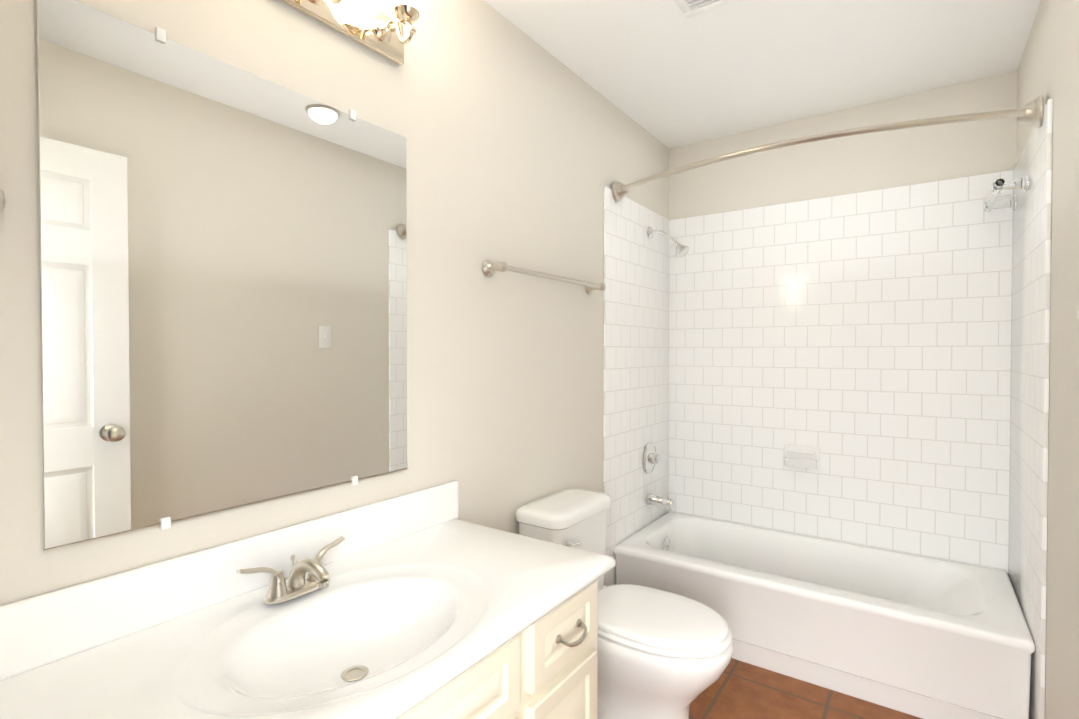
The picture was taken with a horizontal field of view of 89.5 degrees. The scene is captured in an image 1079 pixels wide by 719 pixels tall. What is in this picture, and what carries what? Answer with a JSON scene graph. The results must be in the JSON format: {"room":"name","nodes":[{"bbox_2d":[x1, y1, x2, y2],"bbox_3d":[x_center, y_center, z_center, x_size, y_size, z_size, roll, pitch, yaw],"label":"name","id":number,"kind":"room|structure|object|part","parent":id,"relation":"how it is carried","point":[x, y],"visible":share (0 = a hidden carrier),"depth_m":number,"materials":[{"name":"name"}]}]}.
{"room":"bathroom","nodes":[
{"label":"bathroom","id":0,"kind":"room"},
{"bbox_2d":[0,0,668,605],"bbox_3d":[-0.204,0.032,1.958,0.108,2.528,3.436,1,1,35],"label":"wall","id":1,"kind":"structure","parent":0,"point":[522,150],"depth_m":1.75,"materials":[{"name":"beige paint"}]},
{"bbox_2d":[0,188,5,211],"bbox_3d":[-0.859,-0.244,0.849,0.092,0.083,0.054,1,1,35],"label":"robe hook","id":2,"kind":"object","parent":1,"relation":"attached to","point":[2,201],"visible":1,"depth_m":0.89,"materials":[{"name":"silver metal"}]},
{"bbox_2d":[36,0,407,552],"bbox_3d":[-0.620,-0.159,1.260,0.011,0.990,0.808,1,1,35],"label":"mirror","id":3,"kind":"object","parent":1,"relation":"attached to","point":[223,282],"visible":1,"depth_m":1.14,"materials":[{"name":"silver mirror"}]},
{"bbox_2d":[281,0,429,65],"bbox_3d":[-0.538,-0.936,1.191,0.212,0.210,0.799,1,1,35],"label":"sconce","id":4,"kind":"object","parent":1,"relation":"attached to","point":[367,25],"visible":1,"depth_m":1.43,"materials":[{"name":"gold metal"}]},
{"bbox_3d":[-0.527,-0.975,1.183,0.185,0.131,0.799,1,1,35],"label":"lamp shade","id":5,"kind":"part","parent":4,"relation":"part of","materials":[{"name":"white glass"}]},
{"bbox_2d":[482,260,605,294],"bbox_3d":[0.056,-0.319,2.152,0.085,0.060,0.760,1,1,35],"label":"rail","id":6,"kind":"object","parent":1,"relation":"attached to","point":[489,268],"visible":1,"depth_m":1.99,"materials":[{"name":"silver metal"}]},
{"bbox_2d":[603,187,669,585],"bbox_3d":[0.536,0.231,2.907,0.013,2.103,0.795,1,1,35],"label":"wall tile","id":7,"kind":"structure","parent":1,"relation":"attached to","point":[636,352],"depth_m":2.82,"materials":[{"name":"white tile"}]},
{"bbox_2d":[643,442,666,472],"bbox_3d":[0.632,0.540,2.973,0.072,0.168,0.172,1,1,35],"label":"shower valve","id":8,"kind":"object","parent":7,"relation":"attached to","point":[651,457],"visible":1,"depth_m":2.95,"materials":[{"name":"silver metal"}]},
{"bbox_2d":[646,493,674,510],"bbox_3d":[0.658,0.769,2.955,0.144,0.085,0.062,1,1,35],"label":"tub spout","id":9,"kind":"object","parent":7,"relation":"attached to","point":[666,502],"visible":1,"depth_m":2.93,"materials":[{"name":"silver metal"}]},
{"bbox_2d":[647,226,689,257],"bbox_3d":[0.692,-0.631,2.912,0.222,0.188,0.082,1,1,35],"label":"shower head","id":10,"kind":"object","parent":7,"relation":"attached to","point":[681,250],"visible":1,"depth_m":2.88},
{"bbox_2d":[612,95,1043,201],"bbox_3d":[0.959,-0.810,2.148,1.535,0.099,0.245,1,1,35],"label":"rail","id":11,"kind":"object","parent":7,"relation":"attached to","point":[1031,113],"visible":1,"depth_m":1.91,"materials":[{"name":"silver metal"}]},
{"bbox_2d":[484,0,1040,147],"bbox_3d":[0.478,-1.279,1.459,1.777,0.108,3.436,1,1,35],"label":"ceiling","id":12,"kind":"structure","parent":0,"point":[668,73],"depth_m":2.18,"materials":[{"name":"white paint"}]},
{"bbox_2d":[674,0,735,17],"bbox_3d":[0.564,-1.222,1.722,0.323,0.013,0.323,1,1,35],"label":"ceiling vent","id":13,"kind":"object","parent":12,"relation":"in","point":[689,8],"visible":0.98,"depth_m":1.87,"materials":[{"name":"white metal"}]},
{"bbox_2d":[689,658,921,718],"bbox_3d":[0.478,1.356,1.496,1.777,0.108,3.436,1,1,35],"label":"floor","id":14,"kind":"structure","parent":0,"point":[737,689],"depth_m":2.06,"materials":[{"name":"brown tile"}]},
{"bbox_2d":[0,481,615,718],"bbox_3d":[-0.425,0.855,1.040,0.599,0.907,1.359,1,1,35],"label":"bathroom vanity","id":15,"kind":"object","parent":14,"relation":"on","point":[423,604],"visible":1,"depth_m":1.11,"materials":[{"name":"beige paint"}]},
{"bbox_2d":[236,536,344,604],"bbox_3d":[-0.505,0.473,1.188,0.138,0.087,0.250,1,1,35],"label":"faucet","id":16,"kind":"object","parent":15,"relation":"on","point":[319,582],"depth_m":1.19,"materials":[{"name":"silver metal"}]},
{"bbox_2d":[515,488,733,718],"bbox_3d":[0.313,0.920,1.955,0.743,0.752,0.410,1,1,35],"label":"toilet","id":17,"kind":"object","parent":14,"relation":"on","point":[662,654],"visible":0.65,"depth_m":1.81,"materials":[{"name":"ceramic"}]},
{"bbox_3d":[0.100,0.733,2.103,0.223,0.382,0.410,1,1,35],"label":"tank","id":18,"kind":"part","parent":17,"relation":"part of","materials":[{"name":"ceramic"}]},
{"bbox_3d":[0.122,0.655,1.940,0.025,0.025,0.079,1,1,35],"label":"lever","id":19,"kind":"part","parent":17,"relation":"part of","materials":[{"name":"silver metal"}]},
{"bbox_3d":[0.404,0.897,1.891,0.508,0.050,0.385,1,1,35],"label":"seat","id":20,"kind":"part","parent":17,"relation":"part of","materials":[{"name":"plastic"}]},
{"bbox_2d":[613,512,1034,718],"bbox_3d":[1.190,1.099,2.503,1.534,0.378,0.720,1,1,35],"label":"bathtub","id":21,"kind":"object","parent":14,"relation":"on","point":[922,637],"visible":0.96,"depth_m":2.19,"materials":[{"name":"ceramic"}]},
{"bbox_2d":[669,70,1017,219],"bbox_3d":[1.436,0.019,2.838,1.562,2.528,0.108,1,1,35],"label":"wall","id":22,"kind":"structure","parent":0,"point":[859,163],"depth_m":2.67,"materials":[{"name":"beige paint"}]},
{"bbox_2d":[669,170,1012,572],"bbox_3d":[1.402,0.232,2.791,1.562,2.103,0.013,1,1,35],"label":"wall tile","id":23,"kind":"structure","parent":22,"relation":"attached to","point":[862,340],"depth_m":2.68,"materials":[{"name":"white tile"}]},
{"bbox_2d":[784,444,819,468],"bbox_3d":[1.338,0.500,2.789,0.168,0.112,0.069,1,1,35],"label":"soap dish","id":24,"kind":"object","parent":23,"relation":"attached to","point":[801,456],"visible":1,"depth_m":2.79,"materials":[{"name":"ceramic"}]},
{"bbox_2d":[1017,0,1078,718],"bbox_3d":[1.161,0.045,0.997,0.108,2.528,3.436,1,1,35],"label":"wall","id":25,"kind":"structure","parent":0,"point":[1048,67],"depth_m":1.54,"materials":[{"name":"beige paint"}]},
{"bbox_2d":[1008,99,1052,718],"bbox_3d":[1.802,0.243,2.015,0.013,2.103,0.795,1,1,35],"label":"wall tile","id":26,"kind":"structure","parent":25,"relation":"attached to","point":[1029,380],"depth_m":1.86,"materials":[{"name":"white tile"}]},
{"bbox_2d":[984,175,1028,211],"bbox_3d":[1.830,-0.646,2.143,0.102,0.056,0.452,1,1,35],"label":"bar","id":27,"kind":"object","parent":26,"relation":"attached to","point":[998,186],"visible":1,"depth_m":2.04,"materials":[{"name":"white metal"}]}
]}

